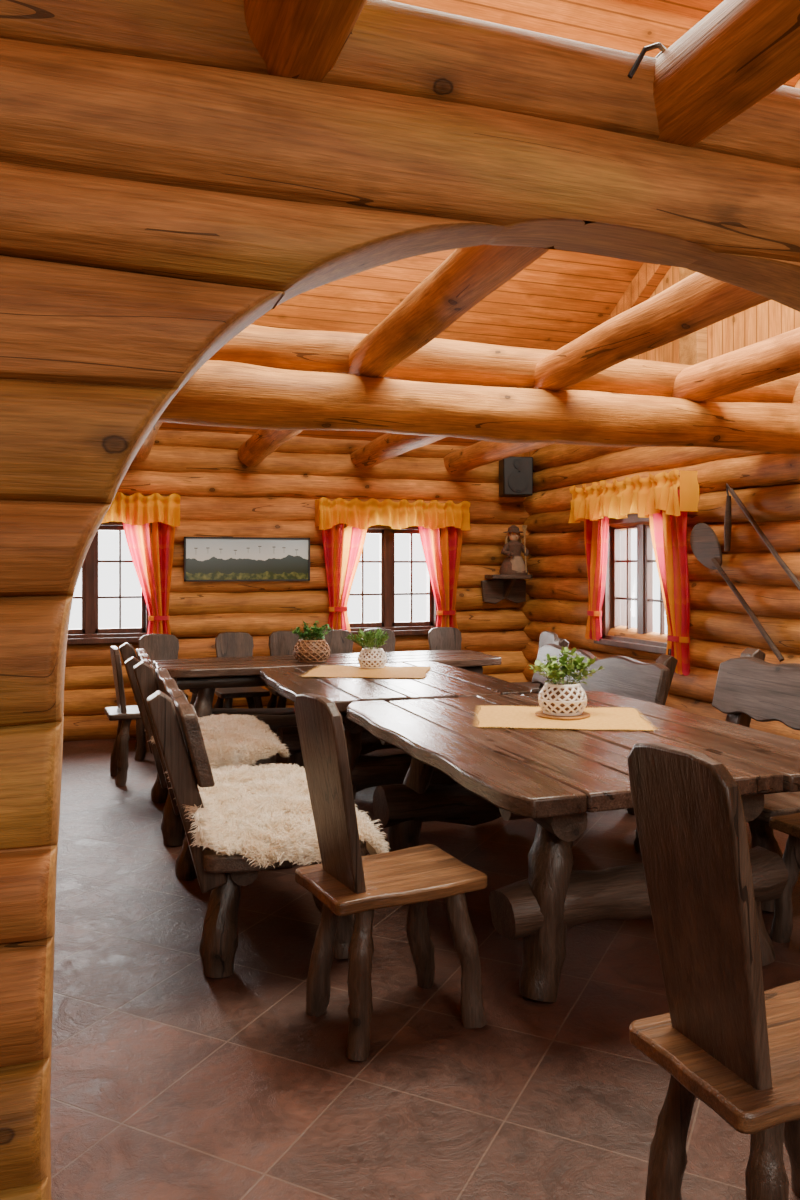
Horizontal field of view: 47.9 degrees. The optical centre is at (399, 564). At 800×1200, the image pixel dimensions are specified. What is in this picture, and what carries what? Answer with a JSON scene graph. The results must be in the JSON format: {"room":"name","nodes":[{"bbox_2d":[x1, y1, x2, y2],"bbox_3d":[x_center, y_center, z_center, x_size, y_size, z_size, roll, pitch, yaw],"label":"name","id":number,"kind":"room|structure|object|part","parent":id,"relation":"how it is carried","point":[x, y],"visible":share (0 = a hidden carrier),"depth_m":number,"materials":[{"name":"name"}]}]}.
{"room":"log cabin dining room","nodes":[
{"label":"log cabin dining room","id":0,"kind":"room"},
{"bbox_2d":[63,430,533,740],"bbox_3d":[-1.577,0.124,7.864,6.344,2.704,0.280,0,0,-19],"label":"wall","id":1,"kind":"structure","parent":0,"point":[221,496],"depth_m":7.93,"materials":[{"name":"brown wood"}]},
{"bbox_2d":[67,521,151,643],"bbox_3d":[-2.580,0.125,7.493,1.100,1.040,0.290,0,0,-19],"label":"window","id":2,"kind":"structure","parent":1,"relation":"in","point":[90,633],"depth_m":7.46,"materials":[{"name":"brown wood"}]},
{"bbox_2d":[102,492,179,526],"bbox_3d":[-2.521,-0.452,7.322,1.420,0.289,0.212,0,0,-19],"label":"curtain valance","id":3,"kind":"object","parent":1,"relation":"attached to","point":[137,508],"visible":0.31,"depth_m":7.41,"materials":[{"name":"yellow fabric"}]},
{"bbox_2d":[123,522,174,634],"bbox_3d":[-2.098,0.085,7.507,0.438,1.170,0.090,0,0,-23],"label":"curtain","id":4,"kind":"object","parent":3,"relation":"hanging from","point":[151,553],"visible":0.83,"depth_m":7.53,"materials":[{"name":"fabric"}]},
{"bbox_2d":[184,537,309,581],"bbox_3d":[-1.318,-0.050,7.820,1.090,0.380,0.035,0,0,-19],"label":"framed picture","id":5,"kind":"object","parent":1,"relation":"attached to","point":[205,558],"visible":1,"depth_m":7.80,"materials":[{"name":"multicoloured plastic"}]},
{"bbox_2d":[341,524,440,636],"bbox_3d":[-0.122,0.125,8.340,1.100,1.040,0.290,0,0,-19],"label":"window","id":6,"kind":"structure","parent":1,"relation":"in","point":[386,561],"depth_m":8.30,"materials":[{"name":"brown wood"}]},
{"bbox_2d":[315,497,469,529],"bbox_3d":[-0.049,-0.452,8.174,1.430,0.289,0.212,0,0,-19],"label":"curtain valance","id":7,"kind":"object","parent":1,"relation":"attached to","point":[356,513],"visible":1,"depth_m":8.11,"materials":[{"name":"yellow fabric"}]},
{"bbox_2d":[322,523,366,631],"bbox_3d":[-0.497,0.055,8.062,0.448,1.110,0.094,0,0,-23],"label":"curtain","id":8,"kind":"object","parent":7,"relation":"hanging from","point":[343,547],"visible":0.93,"depth_m":8.05,"materials":[{"name":"fabric"}]},
{"bbox_2d":[418,526,462,628],"bbox_3d":[0.369,0.085,8.357,0.458,1.170,0.091,0,0,-23],"label":"curtain","id":9,"kind":"object","parent":7,"relation":"hanging from","point":[442,554],"visible":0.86,"depth_m":8.37,"materials":[{"name":"fabric"}]},
{"bbox_2d":[481,574,532,603],"bbox_3d":[1.028,0.230,8.471,0.459,0.280,0.290,0,0,-19],"label":"wall shelf","id":10,"kind":"object","parent":1,"relation":"attached to","point":[512,588],"visible":0.94,"depth_m":8.54,"materials":[{"name":"brown wood"}]},
{"bbox_2d":[499,525,528,574],"bbox_3d":[1.071,-0.142,8.468,0.291,0.465,0.280,0,0,-19],"label":"doll","id":11,"kind":"object","parent":10,"relation":"on","point":[513,564],"visible":1,"depth_m":8.39,"materials":[{"name":"fabric"}]},
{"bbox_3d":[1.025,-0.145,8.397,0.141,0.129,0.108,0,0,40],"label":"arm","id":12,"kind":"part","parent":11,"relation":"part of","materials":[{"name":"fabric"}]},
{"bbox_3d":[1.152,-0.145,8.441,0.108,0.129,0.141,0,0,12],"label":"arm","id":13,"kind":"part","parent":11,"relation":"part of","materials":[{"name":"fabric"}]},
{"bbox_2d":[499,457,532,496],"bbox_3d":[1.090,-0.830,8.529,0.280,0.360,0.328,0,0,-5],"label":"speaker","id":14,"kind":"object","parent":1,"relation":"attached to","point":[515,473],"visible":0.97,"depth_m":8.38},
{"bbox_2d":[0,0,799,1199],"bbox_3d":[0.335,0.127,2.082,6.190,2.663,0.306,0,0,-19],"label":"wall","id":15,"kind":"structure","parent":0,"point":[163,192],"depth_m":1.71,"materials":[{"name":"brown wood"}]},
{"bbox_2d":[628,42,666,78],"bbox_3d":[0.589,-1.159,2.127,0.084,0.143,0.277,0,0,18],"label":"cable","id":16,"kind":"object","parent":15,"relation":"attached to","point":[662,48],"visible":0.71,"depth_m":2.01,"materials":[{"name":"black plastic"}]},
{"bbox_2d":[50,737,799,1199],"bbox_3d":[0.109,1.490,2.893,6.390,0.080,10.800,0,0,-19],"label":"floor","id":17,"kind":"structure","parent":0,"point":[170,1080],"depth_m":2.72,"materials":[{"name":"tile"}]},
{"bbox_2d":[104,646,140,785],"bbox_3d":[-1.723,1.002,6.133,0.531,0.913,0.390,0,0,-23],"label":"dining chair","id":18,"kind":"object","parent":17,"relation":"on","point":[119,765],"visible":0.53,"depth_m":5.93,"materials":[{"name":"brown wood"}]},
{"bbox_3d":[-1.927,1.234,6.191,0.135,0.445,0.085,0,0,3],"label":"leg","id":19,"kind":"part","parent":18,"relation":"part of","materials":[{"name":"brown wood"}]},
{"bbox_3d":[-1.894,0.788,6.059,0.092,0.484,0.312,0,0,-23],"label":"backrest","id":20,"kind":"part","parent":18,"relation":"part of","materials":[{"name":"brown wood"}]},
{"bbox_3d":[-1.723,0.998,6.133,0.531,0.040,0.390,0,0,-23],"label":"seat","id":21,"kind":"part","parent":18,"relation":"part of","materials":[{"name":"brown wood"}]},
{"bbox_3d":[-1.826,1.233,5.944,0.078,0.451,0.126,0,0,22],"label":"leg","id":22,"kind":"part","parent":18,"relation":"part of","materials":[{"name":"brown wood"}]},
{"bbox_2d":[134,634,187,760],"bbox_3d":[-1.851,1.002,6.948,0.390,0.913,0.531,0,0,-17],"label":"dining chair","id":23,"kind":"object","parent":17,"relation":"on","point":[157,646],"visible":0.2,"depth_m":7.11,"materials":[{"name":"brown wood"}]},
{"bbox_3d":[-1.926,1.234,6.721,0.113,0.444,0.122,0,0,-17],"label":"leg","id":24,"kind":"part","parent":23,"relation":"part of","materials":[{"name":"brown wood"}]},
{"bbox_3d":[-1.908,0.788,7.125,0.312,0.484,0.092,0,0,-17],"label":"backrest","id":25,"kind":"part","parent":23,"relation":"part of","materials":[{"name":"brown wood"}]},
{"bbox_2d":[119,642,275,845],"bbox_3d":[-1.190,0.970,5.153,0.770,0.994,1.193,0,0,-19],"label":"bench","id":26,"kind":"object","parent":17,"relation":"on","point":[172,828],"visible":0.27,"depth_m":4.63,"materials":[{"name":"brown wood"}]},
{"bbox_3d":[-1.573,0.810,5.497,0.270,0.675,0.100,0,0,-19],"label":"post","id":27,"kind":"part","parent":26,"relation":"part of","materials":[{"name":"brown wood"}]},
{"bbox_3d":[-1.280,0.810,4.646,0.270,0.675,0.100,0,0,-19],"label":"post","id":28,"kind":"part","parent":26,"relation":"part of","materials":[{"name":"brown wood"}]},
{"bbox_3d":[-1.432,1.247,5.523,0.205,0.428,0.139,0,0,35],"label":"leg","id":29,"kind":"part","parent":26,"relation":"part of","materials":[{"name":"brown wood"}]},
{"bbox_3d":[-1.156,1.248,4.710,0.136,0.420,0.210,0,0,33],"label":"leg","id":30,"kind":"part","parent":26,"relation":"part of","materials":[{"name":"brown wood"}]},
{"bbox_2d":[139,712,290,768],"bbox_3d":[-1.065,0.961,5.075,0.764,0.337,1.175,0,0,-19],"label":"sheepskin","id":31,"kind":"object","parent":26,"relation":"on","point":[236,740],"visible":0.55,"depth_m":4.76,"materials":[{"name":"fur"}]},
{"bbox_3d":[-1.109,1.025,5.181,0.598,0.060,1.193,0,0,-19],"label":"seat","id":32,"kind":"part","parent":26,"relation":"part of","materials":[{"name":"brown wood"}]},
{"bbox_2d":[214,632,269,708],"bbox_3d":[-1.276,1.002,7.146,0.390,0.913,0.531,0,0,-21],"label":"dining chair","id":33,"kind":"object","parent":17,"relation":"on","point":[227,644],"visible":0.4,"depth_m":7.28,"materials":[{"name":"brown wood"}]},
{"bbox_3d":[-1.462,1.233,7.256,0.126,0.451,0.078,0,0,24],"label":"leg","id":34,"kind":"part","parent":33,"relation":"part of","materials":[{"name":"brown wood"}]},
{"bbox_3d":[-1.337,1.234,6.917,0.087,0.444,0.135,0,0,11],"label":"leg","id":35,"kind":"part","parent":33,"relation":"part of","materials":[{"name":"brown wood"}]},
{"bbox_3d":[-1.344,0.788,7.319,0.312,0.484,0.092,0,0,-21],"label":"backrest","id":36,"kind":"part","parent":33,"relation":"part of","materials":[{"name":"brown wood"}]},
{"bbox_3d":[-1.276,0.998,7.146,0.390,0.040,0.531,0,0,-21],"label":"seat","id":37,"kind":"part","parent":33,"relation":"part of","materials":[{"name":"brown wood"}]},
{"bbox_3d":[-1.211,1.234,7.348,0.085,0.445,0.135,0,0,5],"label":"leg","id":38,"kind":"part","parent":33,"relation":"part of","materials":[{"name":"brown wood"}]},
{"bbox_3d":[-1.083,1.234,7.011,0.104,0.447,0.109,0,0,-21],"label":"leg","id":39,"kind":"part","parent":33,"relation":"part of","materials":[{"name":"brown wood"}]},
{"bbox_2d":[133,661,365,977],"bbox_3d":[-0.683,0.955,3.741,0.769,1.024,1.350,0,0,-19],"label":"bench","id":40,"kind":"object","parent":17,"relation":"on","point":[174,722],"visible":0.51,"depth_m":3.14,"materials":[{"name":"brown wood"}]},
{"bbox_3d":[-1.089,0.795,4.152,0.270,0.705,0.100,0,0,-19],"label":"post","id":41,"kind":"part","parent":40,"relation":"part of","materials":[{"name":"brown wood"}]},
{"bbox_3d":[-0.947,1.247,4.178,0.205,0.428,0.139,0,0,35],"label":"leg","id":42,"kind":"part","parent":40,"relation":"part of","materials":[{"name":"brown wood"}]},
{"bbox_3d":[-0.750,0.795,3.168,0.270,0.705,0.100,0,0,-19],"label":"post","id":43,"kind":"part","parent":40,"relation":"part of","materials":[{"name":"brown wood"}]},
{"bbox_3d":[-0.626,1.248,3.232,0.136,0.420,0.210,0,0,33],"label":"leg","id":44,"kind":"part","parent":40,"relation":"part of","materials":[{"name":"brown wood"}]},
{"bbox_3d":[-0.733,1.093,3.724,0.100,0.106,1.121,0,0,-19],"label":"rail","id":45,"kind":"part","parent":40,"relation":"part of","materials":[{"name":"brown wood"}]},
{"bbox_2d":[165,763,390,868],"bbox_3d":[-0.560,0.951,3.667,0.754,0.261,1.284,0,0,-19],"label":"sheepskin","id":46,"kind":"object","parent":40,"relation":"on","point":[263,814],"visible":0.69,"depth_m":3.27,"materials":[{"name":"fur"}]},
{"bbox_3d":[-0.603,1.025,3.768,0.600,0.060,1.350,0,0,-19],"label":"seat","id":47,"kind":"part","parent":40,"relation":"part of","materials":[{"name":"brown wood"}]},
{"bbox_3d":[-0.247,1.249,3.362,0.170,0.423,0.174,0,0,-19],"label":"leg","id":48,"kind":"part","parent":40,"relation":"part of","materials":[{"name":"brown wood"}]},
{"bbox_2d":[265,631,300,707],"bbox_3d":[-0.869,1.002,7.287,0.390,0.913,0.531,0,0,-19],"label":"dining chair","id":49,"kind":"object","parent":17,"relation":"on","point":[281,643],"visible":0.19,"depth_m":7.43,"materials":[{"name":"brown wood"}]},
{"bbox_3d":[-1.051,1.233,7.402,0.126,0.451,0.078,0,0,26],"label":"leg","id":50,"kind":"part","parent":49,"relation":"part of","materials":[{"name":"brown wood"}]},
{"bbox_3d":[-0.869,0.998,7.287,0.390,0.040,0.531,0,0,-19],"label":"seat","id":51,"kind":"part","parent":49,"relation":"part of","materials":[{"name":"brown wood"}]},
{"bbox_3d":[-0.938,1.234,7.059,0.087,0.444,0.135,0,0,13],"label":"leg","id":52,"kind":"part","parent":49,"relation":"part of","materials":[{"name":"brown wood"}]},
{"bbox_3d":[-0.931,0.788,7.462,0.312,0.484,0.092,0,0,-19],"label":"backrest","id":53,"kind":"part","parent":49,"relation":"part of","materials":[{"name":"brown wood"}]},
{"bbox_2d":[153,650,500,736],"bbox_3d":[-0.520,1.084,6.738,2.538,0.770,0.749,0,0,-19],"label":"dining table","id":54,"kind":"object","parent":17,"relation":"on","point":[201,677],"visible":0.38,"depth_m":6.45,"materials":[{"name":"brown wood"}]},
{"bbox_3d":[-1.499,1.107,6.600,0.302,0.716,0.162,0,0,8],"label":"leg","id":55,"kind":"part","parent":54,"relation":"part of","materials":[{"name":"brown wood"}]},
{"bbox_3d":[-1.377,1.107,6.240,0.152,0.723,0.288,0,0,38],"label":"leg","id":56,"kind":"part","parent":54,"relation":"part of","materials":[{"name":"brown wood"}]},
{"bbox_2d":[290,621,334,662],"bbox_3d":[-0.632,0.550,6.546,0.272,0.296,0.312,0,0,24],"label":"potted plant","id":57,"kind":"object","parent":54,"relation":"on","point":[311,649],"visible":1,"depth_m":6.45,"materials":[{"name":"green plant"}]},
{"bbox_3d":[-0.640,0.627,6.527,0.246,0.138,0.246,0,0,-19],"label":"pot","id":58,"kind":"part","parent":57,"relation":"part of","materials":[{"name":"brown ceramic"}]},
{"bbox_3d":[-0.634,0.492,6.551,0.208,0.158,0.246,0,0,33],"label":"stem","id":59,"kind":"part","parent":57,"relation":"part of","materials":[{"name":"green plant"}]},
{"bbox_2d":[319,630,353,653],"bbox_3d":[-0.490,1.002,7.417,0.390,0.913,0.531,0,0,-16],"label":"dining chair","id":60,"kind":"object","parent":17,"relation":"on","point":[336,640],"visible":0.02,"depth_m":7.60,"materials":[{"name":"brown wood"}]},
{"bbox_2d":[362,629,395,651],"bbox_3d":[-0.113,1.002,7.547,0.390,0.913,0.531,0,0,-21],"label":"dining chair","id":61,"kind":"object","parent":17,"relation":"on","point":[390,642],"visible":0.02,"depth_m":7.75,"materials":[{"name":"brown wood"}]},
{"bbox_2d":[294,693,486,1060],"bbox_3d":[-0.037,0.927,2.873,0.546,1.063,0.390,0,0,-28],"label":"dining chair","id":62,"kind":"object","parent":17,"relation":"on","point":[346,882],"visible":1,"depth_m":2.79,"materials":[{"name":"brown wood"}]},
{"bbox_3d":[-0.238,1.234,2.915,0.135,0.445,0.085,0,0,-2],"label":"leg","id":63,"kind":"part","parent":62,"relation":"part of","materials":[{"name":"brown wood"}]},
{"bbox_3d":[-0.214,0.713,2.776,0.141,0.634,0.312,0,0,-28],"label":"backrest","id":64,"kind":"part","parent":62,"relation":"part of","materials":[{"name":"brown wood"}]},
{"bbox_3d":[-0.116,1.233,2.678,0.078,0.451,0.126,0,0,17],"label":"leg","id":65,"kind":"part","parent":62,"relation":"part of","materials":[{"name":"brown wood"}]},
{"bbox_3d":[-0.030,0.998,2.876,0.531,0.040,0.390,0,0,-28],"label":"seat","id":66,"kind":"part","parent":62,"relation":"part of","materials":[{"name":"brown wood"}]},
{"bbox_3d":[0.080,1.234,3.083,0.109,0.447,0.104,0,0,-28],"label":"leg","id":67,"kind":"part","parent":62,"relation":"part of","materials":[{"name":"brown wood"}]},
{"bbox_3d":[0.205,1.234,2.843,0.135,0.444,0.087,0,0,4],"label":"leg","id":68,"kind":"part","parent":62,"relation":"part of","materials":[{"name":"brown wood"}]},
{"bbox_2d":[260,661,532,800],"bbox_3d":[-0.099,1.083,5.569,1.351,0.770,1.659,0,0,-19],"label":"dining table","id":69,"kind":"object","parent":17,"relation":"on","point":[443,681],"visible":0.51,"depth_m":5.13,"materials":[{"name":"brown wood"}]},
{"bbox_3d":[-0.606,1.107,5.913,0.302,0.716,0.162,0,0,8],"label":"leg","id":70,"kind":"part","parent":69,"relation":"part of","materials":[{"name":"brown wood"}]},
{"bbox_3d":[-0.289,1.107,4.986,0.152,0.723,0.288,0,0,38],"label":"leg","id":71,"kind":"part","parent":69,"relation":"part of","materials":[{"name":"brown wood"}]},
{"bbox_2d":[301,665,431,677],"bbox_3d":[-0.203,0.695,5.874,0.810,0.003,0.670,0,0,6],"label":"table runner","id":72,"kind":"object","parent":69,"relation":"on","point":[332,670],"visible":0.96,"depth_m":5.83,"materials":[{"name":"yellow fabric"}]},
{"bbox_2d":[345,627,388,668],"bbox_3d":[-0.192,0.554,6.065,0.316,0.275,0.336,0,0,40],"label":"potted plant","id":73,"kind":"object","parent":72,"relation":"on","point":[368,658],"visible":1,"depth_m":6.01,"materials":[{"name":"green plant"}]},
{"bbox_3d":[-0.186,0.530,6.067,0.262,0.120,0.241,0,0,44],"label":"stem","id":74,"kind":"part","parent":73,"relation":"part of","materials":[{"name":"green plant"}]},
{"bbox_3d":[-0.186,0.635,6.070,0.173,0.110,0.173,0,0,-19],"label":"pot","id":75,"kind":"part","parent":73,"relation":"part of","materials":[{"name":"white ceramic"}]},
{"bbox_2d":[428,627,461,649],"bbox_3d":[0.465,1.002,7.746,0.390,0.913,0.531,0,0,-19],"label":"dining chair","id":76,"kind":"object","parent":17,"relation":"on","point":[439,638],"visible":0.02,"depth_m":7.92,"materials":[{"name":"brown wood"}]},
{"bbox_2d":[510,631,557,692],"bbox_3d":[1.022,1.002,7.330,0.531,0.913,0.390,0,0,-15],"label":"dining chair","id":77,"kind":"object","parent":17,"relation":"on","point":[546,637],"visible":0.07,"depth_m":7.37,"materials":[{"name":"brown wood"}]},
{"bbox_3d":[1.022,0.998,7.330,0.531,0.040,0.390,0,0,-15],"label":"seat","id":78,"kind":"part","parent":77,"relation":"part of","materials":[{"name":"brown wood"}]},
{"bbox_3d":[1.201,0.788,7.380,0.092,0.484,0.312,0,0,-15],"label":"backrest","id":79,"kind":"part","parent":77,"relation":"part of","materials":[{"name":"grey wood"}]},
{"bbox_2d":[347,691,799,1001],"bbox_3d":[0.730,1.084,3.869,1.531,0.771,2.023,0,0,-19],"label":"dining table","id":80,"kind":"object","parent":17,"relation":"on","point":[550,777],"visible":0.73,"depth_m":3.24,"materials":[{"name":"brown wood"}]},
{"bbox_3d":[0.080,1.107,4.351,0.308,0.718,0.170,0,0,7],"label":"leg","id":81,"kind":"part","parent":80,"relation":"part of","materials":[{"name":"brown wood"}]},
{"bbox_3d":[0.510,1.107,3.082,0.260,0.724,0.219,0,0,-19],"label":"leg","id":82,"kind":"part","parent":80,"relation":"part of","materials":[{"name":"brown wood"}]},
{"bbox_2d":[475,705,657,730],"bbox_3d":[0.731,0.695,4.112,0.790,0.003,0.630,0,0,6],"label":"table runner","id":83,"kind":"object","parent":80,"relation":"on","point":[496,716],"visible":0.87,"depth_m":4.04,"materials":[{"name":"yellow fabric"}]},
{"bbox_2d":[535,710,589,719],"bbox_3d":[0.750,0.688,4.150,0.250,0.008,0.250,0,0,-19],"label":"wooden coaster","id":84,"kind":"object","parent":83,"relation":"on","point":[540,713],"visible":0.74,"depth_m":4.06,"materials":[{"name":"brown wood"}]},
{"bbox_2d":[529,646,603,715],"bbox_3d":[0.764,0.530,4.151,0.341,0.308,0.232,0,0,-19],"label":"potted plant","id":85,"kind":"object","parent":84,"relation":"on","point":[554,699],"visible":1,"depth_m":4.10,"materials":[{"name":"green plant"}]},
{"bbox_3d":[0.750,0.622,4.150,0.198,0.121,0.198,0,0,-19],"label":"pot","id":86,"kind":"part","parent":85,"relation":"part of","materials":[{"name":"white ceramic"}]},
{"bbox_3d":[0.753,0.487,4.147,0.309,0.171,0.186,0,0,-19],"label":"stem","id":87,"kind":"part","parent":85,"relation":"part of","materials":[{"name":"green plant"}]},
{"bbox_3d":[1.224,1.106,3.331,0.308,0.724,0.176,0,0,14],"label":"leg","id":88,"kind":"part","parent":80,"relation":"part of","materials":[{"name":"brown wood"}]},
{"bbox_2d":[532,638,677,814],"bbox_3d":[1.048,1.000,5.818,0.774,0.934,1.572,0,0,-19],"label":"bench","id":89,"kind":"object","parent":17,"relation":"on","point":[625,676],"visible":0.12,"depth_m":5.52,"materials":[{"name":"brown wood"}]},
{"bbox_3d":[1.080,0.840,6.501,0.270,0.615,0.100,0,0,-19],"label":"post","id":90,"kind":"part","parent":89,"relation":"part of","materials":[{"name":"brown wood"}]},
{"bbox_3d":[1.352,1.247,5.274,0.205,0.428,0.139,0,0,35],"label":"leg","id":91,"kind":"part","parent":89,"relation":"part of","materials":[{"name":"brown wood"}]},
{"bbox_3d":[1.493,0.840,5.300,0.270,0.615,0.100,0,0,-19],"label":"post","id":92,"kind":"part","parent":89,"relation":"part of","materials":[{"name":"brown wood"}]},
{"bbox_2d":[627,743,799,1199],"bbox_3d":[0.780,0.907,1.855,0.552,1.103,0.390,0,0,-21],"label":"dining chair","id":93,"kind":"object","parent":17,"relation":"on","point":[726,1042],"visible":1,"depth_m":1.75,"materials":[{"name":"brown wood"}]},
{"bbox_3d":[0.589,1.234,1.923,0.135,0.445,0.085,0,0,5],"label":"leg","id":94,"kind":"part","parent":93,"relation":"part of","materials":[{"name":"brown wood"}]},
{"bbox_3d":[0.592,0.693,1.781,0.148,0.674,0.312,0,0,-21],"label":"backrest","id":95,"kind":"part","parent":93,"relation":"part of","materials":[{"name":"brown wood"}]},
{"bbox_3d":[0.790,0.998,1.859,0.531,0.040,0.390,0,0,-21],"label":"seat","id":96,"kind":"part","parent":93,"relation":"part of","materials":[{"name":"brown wood"}]},
{"bbox_3d":[0.681,1.233,1.673,0.078,0.451,0.126,0,0,24],"label":"leg","id":97,"kind":"part","parent":93,"relation":"part of","materials":[{"name":"brown wood"}]},
{"bbox_3d":[0.925,1.234,2.051,0.109,0.447,0.104,0,0,-21],"label":"leg","id":98,"kind":"part","parent":93,"relation":"part of","materials":[{"name":"brown wood"}]},
{"bbox_2d":[634,648,799,911],"bbox_3d":[1.681,0.955,4.288,0.776,1.024,1.119,0,0,-19],"label":"bench","id":99,"kind":"object","parent":17,"relation":"on","point":[747,687],"visible":0.26,"depth_m":4.46,"materials":[{"name":"brown wood"}]},
{"bbox_3d":[1.285,1.249,4.558,0.170,0.423,0.174,0,0,-19],"label":"leg","id":100,"kind":"part","parent":99,"relation":"part of","materials":[{"name":"brown wood"}]},
{"bbox_3d":[1.788,0.795,4.751,0.270,0.705,0.100,0,0,-19],"label":"post","id":101,"kind":"part","parent":99,"relation":"part of","materials":[{"name":"brown wood"}]},
{"bbox_3d":[1.539,1.246,3.824,0.163,0.441,0.178,0,0,-19],"label":"leg","id":102,"kind":"part","parent":99,"relation":"part of","materials":[{"name":"brown wood"}]},
{"bbox_3d":[1.598,1.025,4.259,0.601,0.060,1.119,0,0,-19],"label":"seat","id":103,"kind":"part","parent":99,"relation":"part of","materials":[{"name":"brown wood"}]},
{"bbox_2d":[769,813,799,942],"bbox_3d":[1.734,0.927,3.409,0.546,1.063,0.390,0,0,-19],"label":"dining chair","id":104,"kind":"object","parent":17,"relation":"on","point":[782,925],"visible":0.85,"depth_m":3.45,"materials":[{"name":"brown wood"}]},
{"bbox_3d":[1.727,0.998,3.407,0.531,0.040,0.390,0,0,-19],"label":"seat","id":105,"kind":"part","parent":104,"relation":"part of","materials":[{"name":"brown wood"}]},
{"bbox_2d":[159,0,723,445],"bbox_3d":[0.117,-2.606,2.869,6.490,3.302,10.950,0,0,-19],"label":"ceiling","id":106,"kind":"structure","parent":0,"point":[561,296],"depth_m":6.70,"materials":[{"name":"brown wood"}]},
{"bbox_2d":[517,383,799,739],"bbox_3d":[2.971,0.217,3.932,0.284,2.709,10.705,0,0,-19],"label":"wall","id":107,"kind":"structure","parent":0,"point":[767,485],"depth_m":6.21,"materials":[{"name":"brown wood"}]},
{"bbox_2d":[594,513,670,654],"bbox_3d":[1.900,0.125,6.968,0.290,1.040,1.040,0,0,-19],"label":"window","id":108,"kind":"structure","parent":107,"relation":"in","point":[616,610],"depth_m":7.17,"materials":[{"name":"brown wood"}]},
{"bbox_2d":[568,469,698,522],"bbox_3d":[1.733,-0.501,6.890,0.217,0.329,1.460,0,0,-19],"label":"curtain valance","id":109,"kind":"object","parent":107,"relation":"attached to","point":[652,494],"visible":1,"depth_m":6.66,"materials":[{"name":"yellow fabric"}]},
{"bbox_2d":[584,516,608,640],"bbox_3d":[1.617,0.045,7.347,0.091,1.150,0.398,0,0,-15],"label":"curtain","id":110,"kind":"object","parent":109,"relation":"hanging from","point":[595,532],"visible":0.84,"depth_m":7.37,"materials":[{"name":"fabric"}]},
{"bbox_2d":[649,489,689,675],"bbox_3d":[1.934,0.120,6.442,0.097,1.300,0.474,0,0,-15],"label":"curtain","id":111,"kind":"object","parent":109,"relation":"hanging from","point":[668,532],"visible":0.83,"depth_m":6.37,"materials":[{"name":"fabric"}]},
{"bbox_2d":[690,523,783,661],"bbox_3d":[2.145,0.147,5.803,0.043,0.868,0.879,0,0,-20],"label":"peel","id":112,"kind":"object","parent":107,"relation":"hanging from","point":[705,546],"visible":1,"depth_m":5.98,"materials":[{"name":"brown wood"}]},
{"bbox_3d":[2.062,-0.128,6.070,0.018,0.317,0.319,0,0,-19],"label":"paddle blade","id":113,"kind":"part","parent":112,"relation":"part of","materials":[{"name":"brown wood"}]},
{"bbox_3d":[2.188,0.268,5.689,0.040,0.628,0.637,0,0,-20],"label":"handle","id":114,"kind":"part","parent":112,"relation":"part of","materials":[{"name":"brown wood"}]},
{"bbox_2d":[724,483,799,590],"bbox_3d":[2.310,0.025,5.346,0.048,1.114,1.130,0,0,-19],"label":"threshing flail","id":115,"kind":"object","parent":107,"relation":"attached to","point":[728,519],"visible":1,"depth_m":5.71,"materials":[{"name":"brown wood"}]},
{"bbox_2d":[630,79,799,373],"bbox_3d":[3.015,-2.603,3.867,0.100,3.107,10.550,0,0,-19],"label":"wall","id":116,"kind":"structure","parent":0,"point":[763,321],"depth_m":5.98,"materials":[{"name":"brown wood"}]},
{"bbox_2d":[522,73,799,456],"bbox_3d":[2.074,-2.514,6.293,0.100,3.283,5.350,0,0,-19],"label":"trim","id":117,"kind":"structure","parent":116,"relation":"attached to","point":[649,276],"depth_m":6.85,"materials":[{"name":"brown wood"}]},
{"bbox_2d":[679,267,706,364],"bbox_3d":[2.064,-1.835,6.337,0.090,1.470,0.200,0,0,-19],"label":"trim","id":118,"kind":"structure","parent":116,"relation":"attached to","point":[693,346],"depth_m":6.27,"materials":[{"name":"brown wood"}]},
{"bbox_3d":[-2.787,0.226,1.950,0.282,2.713,10.705,0,0,-19],"label":"wall","id":119,"kind":"structure","parent":0,"visible":0},
{"bbox_2d":[157,360,799,453],"bbox_3d":[-0.412,-0.799,4.404,6.093,0.319,0.315,0,0,-19],"label":"ceiling beam","id":120,"kind":"structure","parent":119,"relation":"attached to","point":[220,393],"depth_m":4.55,"materials":[{"name":"brown wood"}]},
{"bbox_2d":[133,0,366,461],"bbox_3d":[-0.790,-1.052,3.430,0.240,0.382,8.806,0,0,-19],"label":"tie beam","id":121,"kind":"structure","parent":120,"relation":"on","point":[295,39],"depth_m":1.68,"materials":[{"name":"brown wood"}]},
{"bbox_2d":[209,324,799,402],"bbox_3d":[-0.452,-1.060,4.522,6.094,0.259,0.263,0,0,-19],"label":"ceiling beam","id":122,"kind":"structure","parent":120,"relation":"on","point":[445,361],"depth_m":4.68,"materials":[{"name":"brown wood"}]},
{"bbox_2d":[238,0,799,466],"bbox_3d":[0.099,-1.045,3.735,0.241,0.387,8.807,0,0,-19],"label":"tie beam","id":123,"kind":"structure","parent":120,"relation":"on","point":[740,52],"depth_m":2.01,"materials":[{"name":"brown wood"}]},
{"bbox_2d":[350,272,770,468],"bbox_3d":[1.062,-1.053,4.067,0.230,0.371,8.806,0,0,-19],"label":"tie beam","id":124,"kind":"structure","parent":120,"relation":"on","point":[699,301],"depth_m":3.96,"materials":[{"name":"brown wood"}]},
{"bbox_2d":[444,327,799,473],"bbox_3d":[1.926,-1.043,4.365,0.246,0.376,8.808,0,0,-19],"label":"tie beam","id":125,"kind":"structure","parent":120,"relation":"on","point":[777,357],"depth_m":4.78,"materials":[{"name":"brown wood"}]}
]}

